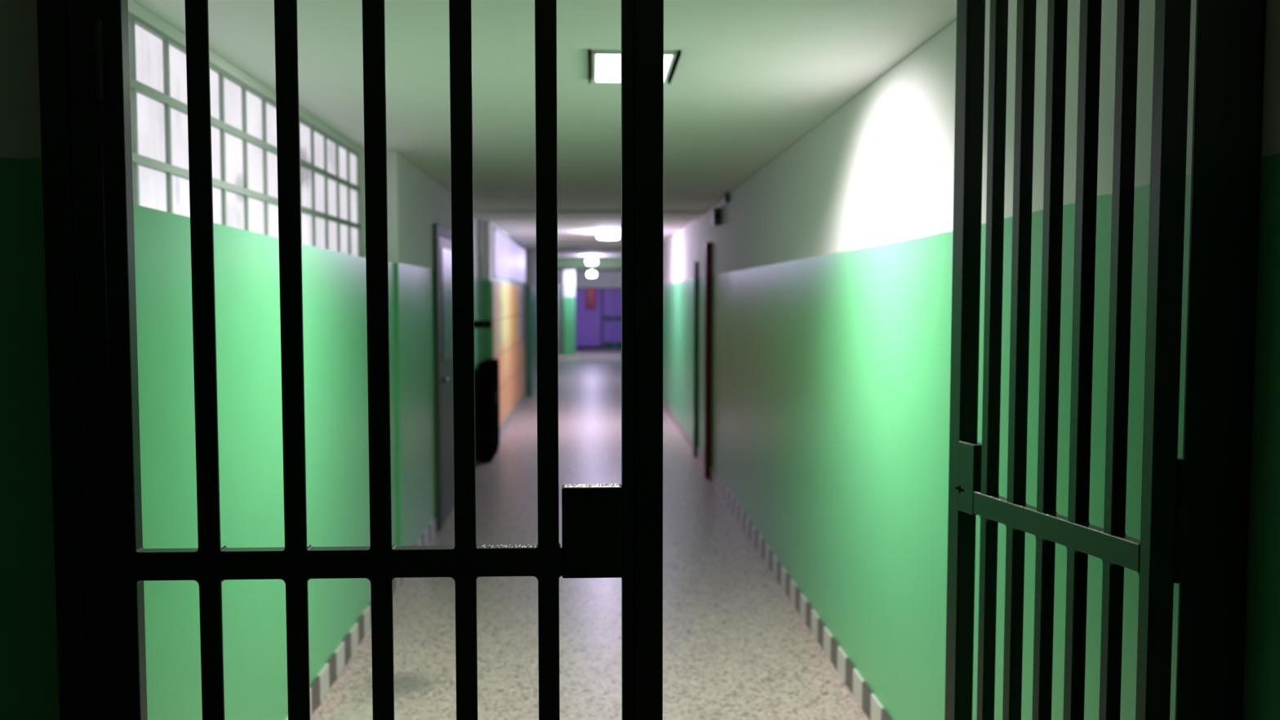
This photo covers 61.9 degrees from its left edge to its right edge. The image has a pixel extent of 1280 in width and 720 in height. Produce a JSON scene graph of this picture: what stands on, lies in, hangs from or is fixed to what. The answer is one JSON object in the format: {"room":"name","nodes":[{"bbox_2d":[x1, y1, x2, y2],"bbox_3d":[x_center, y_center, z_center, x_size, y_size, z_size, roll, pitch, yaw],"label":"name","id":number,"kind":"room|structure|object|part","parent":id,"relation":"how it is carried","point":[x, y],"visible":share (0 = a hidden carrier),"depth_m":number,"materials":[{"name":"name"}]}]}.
{"room":"prison interior","nodes":[
{"label":"prison interior","id":0,"kind":"room"},
{"bbox_2d":[0,0,59,719],"bbox_3d":[-1.777,0.297,1.690,1.800,2.409,0.103,0,3,-3],"label":"wall","id":1,"kind":"structure","parent":0,"point":[29,677],"depth_m":1.66,"materials":[{"name":"green paint"}]},
{"bbox_2d":[36,0,1266,719],"bbox_3d":[0.046,0.297,1.691,1.875,2.410,0.055,0,3,-3],"label":"surround","id":2,"kind":"object","parent":1,"relation":"attached to","point":[1230,34],"visible":0.85,"depth_m":1.66,"materials":[{"name":"paint"}]},
{"bbox_2d":[88,0,663,719],"bbox_3d":[-0.389,0.331,1.659,0.849,2.225,0.042,0,3,-3],"label":"gate leaf","id":3,"kind":"object","parent":2,"relation":"attached to","point":[614,530],"visible":1,"depth_m":1.63,"materials":[{"name":"paint"}]},
{"bbox_3d":[0.003,0.330,1.680,0.064,2.225,0.039,0,3,-3],"label":"lock post","id":4,"kind":"part","parent":3,"relation":"part of","materials":[{"name":"metal"}]},
{"bbox_2d":[944,0,1191,719],"bbox_3d":[0.750,0.315,1.949,0.071,2.225,0.603,-1,3,-14],"label":"gate leaf","id":5,"kind":"object","parent":2,"relation":"attached to","point":[1159,557],"visible":1,"depth_m":1.88,"materials":[{"name":"paint"}]},
{"bbox_3d":[0.669,0.299,2.217,0.042,2.225,0.041,-1,3,-14],"label":"lock post","id":6,"kind":"part","parent":5,"relation":"part of","materials":[{"name":"metal"}]},
{"bbox_2d":[128,0,524,719],"bbox_3d":[-2.140,-0.644,17.814,0.528,2.409,32.200,0,3,-3],"label":"wall","id":7,"kind":"structure","parent":0,"point":[246,263],"depth_m":3.61,"materials":[{"name":"green paint"}]},
{"bbox_2d":[128,11,360,257],"bbox_3d":[-1.451,-0.674,3.831,0.060,0.700,4.050,0,3,-3],"label":"window","id":8,"kind":"structure","parent":7,"relation":"in","point":[243,120],"depth_m":3.73,"materials":[{"name":"glass"}]},
{"bbox_2d":[285,515,437,719],"bbox_3d":[-1.277,1.281,4.569,0.028,0.110,5.480,0,3,-3],"label":"baseboard","id":9,"kind":"structure","parent":7,"relation":"attached to","point":[321,685],"depth_m":4.66,"materials":[{"name":"tile"}]},
{"bbox_2d":[432,223,453,530],"bbox_3d":[-1.417,0.070,8.248,0.054,2.100,1.930,0,3,-3],"label":"door","id":10,"kind":"structure","parent":7,"relation":"in","point":[442,275],"depth_m":7.54,"materials":[{"name":"grey paint"}]},
{"bbox_3d":[-1.376,0.139,7.567,0.034,0.024,0.140,0,3,-3],"label":"handle","id":11,"kind":"part","parent":10,"relation":"part of","materials":[{"name":"grey metal"}]},
{"bbox_3d":[-1.434,0.104,8.264,0.020,2.030,1.700,0,3,-3],"label":"panel","id":12,"kind":"part","parent":10,"relation":"part of","materials":[{"name":"grey paint"}]},
{"bbox_3d":[-1.405,-0.411,7.899,0.004,0.800,0.770,0,3,-3],"label":"glass","id":13,"kind":"part","parent":10,"relation":"part of","materials":[{"name":"grey glass"}]},
{"bbox_2d":[477,219,482,363],"bbox_3d":[-1.635,-0.238,10.942,0.047,2.400,0.040,0,3,-3],"label":"pipe","id":14,"kind":"object","parent":7,"relation":"attached to","point":[479,241],"visible":0.66,"depth_m":10.90,"materials":[{"name":"grey metal"}]},
{"bbox_2d":[474,320,491,328],"bbox_3d":[-1.544,-0.348,10.385,0.180,0.070,0.126,0,3,-3],"label":"wall box","id":15,"kind":"object","parent":7,"relation":"attached to","point":[477,324],"visible":0.77,"depth_m":10.33,"materials":[{"name":"black plastic"}]},
{"bbox_3d":[-1.506,-0.344,10.327,0.070,0.040,0.006,0,3,-3],"label":"plate","id":16,"kind":"part","parent":15,"relation":"part of","materials":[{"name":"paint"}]},
{"bbox_2d":[490,280,525,426],"bbox_3d":[-1.709,-0.179,14.226,0.023,1.660,5.550,0,3,-3],"label":"board","id":17,"kind":"object","parent":7,"relation":"attached to","point":[507,300],"visible":0.84,"depth_m":13.63,"materials":[{"name":"orange wood"}]},
{"bbox_2d":[493,226,525,284],"bbox_3d":[-1.718,-1.342,14.409,0.028,0.560,5.350,0,3,-3],"label":"window","id":18,"kind":"structure","parent":7,"relation":"in","point":[508,257],"depth_m":13.55,"materials":[{"name":"glass"}]},
{"bbox_2d":[499,389,526,435],"bbox_3d":[-2.073,0.251,22.207,0.012,0.110,21.550,0,3,-3],"label":"baseboard","id":19,"kind":"structure","parent":7,"relation":"attached to","point":[502,427],"depth_m":14.30,"materials":[{"name":"tile"}]},
{"bbox_2d":[524,248,537,396],"bbox_3d":[-1.881,-0.704,18.851,0.100,2.408,3.150,0,3,-3],"label":"pilaster","id":20,"kind":"object","parent":7,"relation":"attached to","point":[531,255],"visible":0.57,"depth_m":17.34,"materials":[{"name":"paint"}]},
{"bbox_2d":[133,0,956,271],"bbox_3d":[-1.492,-1.803,15.269,4.400,0.200,37.200,0,3,-3],"label":"ceiling","id":21,"kind":"structure","parent":0,"point":[751,78],"depth_m":3.96,"materials":[{"name":"paint"}]},
{"bbox_2d":[519,243,621,248],"bbox_3d":[-0.742,-1.730,16.160,2.139,0.050,0.500,0,3,-3],"label":"beam","id":22,"kind":"structure","parent":21,"relation":"attached to","point":[522,245],"depth_m":15.92,"materials":[{"name":"paint"}]},
{"bbox_2d":[473,209,705,219],"bbox_3d":[-0.519,-1.395,10.273,2.224,0.032,0.800,0,3,-3],"label":"beam","id":23,"kind":"structure","parent":21,"relation":"attached to","point":[477,214],"depth_m":10.09,"materials":[{"name":"paint"}]},
{"bbox_2d":[557,257,621,268],"bbox_3d":[-0.991,-1.968,21.700,2.139,0.220,0.400,0,3,-3],"label":"beam","id":24,"kind":"structure","parent":21,"relation":"attached to","point":[562,262],"depth_m":21.50,"materials":[{"name":"green paint"}]},
{"bbox_2d":[557,268,621,270],"bbox_3d":[-0.991,-1.846,21.707,2.139,0.025,0.440,0,3,-3],"label":"beam","id":25,"kind":"structure","parent":24,"relation":"attached to","point":[557,268],"depth_m":21.62,"materials":[{"name":"paint"}]},
{"bbox_2d":[586,255,597,264],"bbox_3d":[-0.927,-1.923,20.502,0.210,0.171,0.210,0,3,-3],"label":"ceiling lamp","id":26,"kind":"object","parent":21,"relation":"hanging from","point":[589,261],"visible":1,"depth_m":20.43,"materials":[{"name":"white"}]},
{"bbox_3d":[-0.927,-1.887,20.504,0.210,0.100,0.210,0,3,-3],"label":"lamp shade","id":27,"kind":"part","parent":26,"relation":"part of","materials":[{"name":"white glass"}]},
{"bbox_2d":[587,270,595,276],"bbox_3d":[-1.318,-2.397,29.180,0.220,0.236,0.220,0,3,-3],"label":"ceiling lamp","id":28,"kind":"object","parent":21,"relation":"hanging from","point":[591,273],"visible":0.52,"depth_m":29.10,"materials":[{"name":"white"}]},
{"bbox_2d":[597,231,618,239],"bbox_3d":[-0.389,-1.536,13.129,0.260,0.083,0.260,0,3,-3],"label":"ceiling lamp","id":29,"kind":"object","parent":21,"relation":"attached to","point":[602,234],"visible":1,"depth_m":13.03,"materials":[{"name":"white"}]},
{"bbox_2d":[587,48,680,84],"bbox_3d":[-0.028,-1.021,3.734,0.305,0.016,0.486,0,3,-3],"label":"recessed light","id":30,"kind":"object","parent":21,"relation":"in","point":[606,64],"visible":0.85,"depth_m":3.67,"materials":[{"name":"white plastic"}]},
{"bbox_3d":[-0.176,-1.021,3.728,0.009,0.016,0.486,0,3,-3],"label":"rail","id":31,"kind":"part","parent":30,"relation":"part of","materials":[{"name":"black plastic"}]},
{"bbox_2d":[595,54,671,81],"bbox_3d":[-0.028,-1.020,3.735,0.247,0.010,0.431,0,3,-3],"label":"diffuser","id":32,"kind":"object","parent":30,"relation":"attached to","point":[608,67],"depth_m":3.71,"materials":[{"name":"white plastic"}]},
{"bbox_3d":[0.119,-1.022,3.741,0.009,0.016,0.486,0,3,-3],"label":"rail","id":33,"kind":"part","parent":30,"relation":"part of","materials":[{"name":"black plastic"}]},
{"bbox_2d":[557,283,564,355],"bbox_3d":[-2.286,-1.148,29.962,0.290,2.000,0.300,0,3,-3],"label":"wall","id":34,"kind":"structure","parent":0,"point":[560,286],"depth_m":29.81,"materials":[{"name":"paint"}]},
{"bbox_2d":[575,288,600,349],"bbox_3d":[-1.882,-1.281,33.105,1.380,1.900,0.250,0,3,-3],"label":"wall","id":35,"kind":"structure","parent":0,"point":[588,321],"depth_m":33.00,"materials":[{"name":"purple paint"}]},
{"bbox_2d":[576,346,600,349],"bbox_3d":[-1.581,-0.381,33.036,0.750,0.110,0.020,0,3,-3],"label":"baseboard","id":36,"kind":"structure","parent":35,"relation":"attached to","point":[577,347],"depth_m":33.02,"materials":[{"name":"purple"}]},
{"bbox_2d":[586,288,595,308],"bbox_3d":[-1.508,-1.889,32.884,0.300,0.620,0.155,0,3,-3],"label":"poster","id":37,"kind":"object","parent":35,"relation":"attached to","point":[590,292],"visible":1,"depth_m":32.82,"materials":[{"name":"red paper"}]},
{"bbox_2d":[575,288,621,349],"bbox_3d":[-1.500,-1.278,33.048,2.139,1.900,0.200,0,3,-3],"label":"door","id":38,"kind":"structure","parent":35,"relation":"in","point":[611,298],"depth_m":33.04,"materials":[{"name":"purple paint"}]},
{"bbox_3d":[-0.968,-0.453,33.077,0.320,0.190,0.055,0,3,-3],"label":"kick plate","id":39,"kind":"part","parent":38,"relation":"part of","materials":[{"name":"green paint"}]},
{"bbox_3d":[-0.608,-0.454,33.093,0.310,0.190,0.055,0,3,-3],"label":"kick plate","id":40,"kind":"part","parent":38,"relation":"part of","materials":[{"name":"green paint"}]},
{"bbox_2d":[557,271,621,288],"bbox_3d":[-1.502,-2.483,33.027,2.139,0.509,0.300,0,3,-3],"label":"wall","id":41,"kind":"structure","parent":0,"point":[602,279],"depth_m":32.89,"materials":[{"name":"white paint"}]},
{"bbox_2d":[310,347,869,719],"bbox_3d":[-1.492,0.803,15.421,4.400,0.200,37.200,0,3,-3],"label":"floor","id":42,"kind":"structure","parent":0,"point":[735,646],"depth_m":5.35,"materials":[{"name":"stone"}]},
{"bbox_2d":[477,359,499,462],"bbox_3d":[-1.514,0.493,10.770,0.149,0.960,0.890,0,3,-3],"label":"trash bin","id":43,"kind":"object","parent":42,"relation":"on","point":[488,371],"visible":1,"depth_m":10.35,"materials":[{"name":"black plastic"}]},
{"bbox_3d":[-1.447,0.501,10.555,0.005,0.850,0.425,0,3,-3],"label":"door","id":44,"kind":"part","parent":43,"relation":"part of","materials":[{"name":"black plastic"}]},
{"bbox_3d":[-1.466,0.475,10.989,0.005,0.850,0.425,0,3,-3],"label":"door","id":45,"kind":"part","parent":43,"relation":"part of","materials":[{"name":"black plastic"}]},
{"bbox_2d":[563,270,575,355],"bbox_3d":[-1.981,-1.353,29.963,0.320,2.409,0.500,0,3,-3],"label":"pillar","id":46,"kind":"structure","parent":42,"relation":"on","point":[569,287],"depth_m":29.72,"materials":[{"name":"green paint"}]},
{"bbox_2d":[662,0,1279,719],"bbox_3d":[0.515,-0.503,15.436,0.300,2.406,37.200,0,3,-3],"label":"wall","id":47,"kind":"structure","parent":0,"point":[833,260],"depth_m":3.69,"materials":[{"name":"green paint"}]},
{"bbox_2d":[693,261,697,457],"bbox_3d":[0.559,-0.004,10.704,0.039,1.960,0.060,0,3,-3],"label":"door frame","id":48,"kind":"structure","parent":47,"relation":"attached to","point":[695,263],"depth_m":10.68,"materials":[{"name":"green paint"}]},
{"bbox_2d":[704,242,712,477],"bbox_3d":[0.605,0.006,9.463,0.060,2.085,0.060,0,3,-3],"label":"door frame","id":49,"kind":"structure","parent":47,"relation":"attached to","point":[708,246],"depth_m":9.44,"materials":[{"name":"red paint"}]},
{"bbox_2d":[711,193,729,226],"bbox_3d":[0.640,-1.189,8.488,0.068,0.205,0.610,0,3,-3],"label":"security camera","id":50,"kind":"object","parent":47,"relation":"attached to","point":[716,211],"visible":1,"depth_m":8.67,"materials":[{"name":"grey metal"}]},
{"bbox_2d":[662,398,892,719],"bbox_3d":[0.270,0.528,17.465,0.012,0.110,31.250,0,3,-3],"label":"baseboard","id":51,"kind":"structure","parent":47,"relation":"attached to","point":[863,694],"depth_m":5.30,"materials":[{"name":"tile"}]}
]}

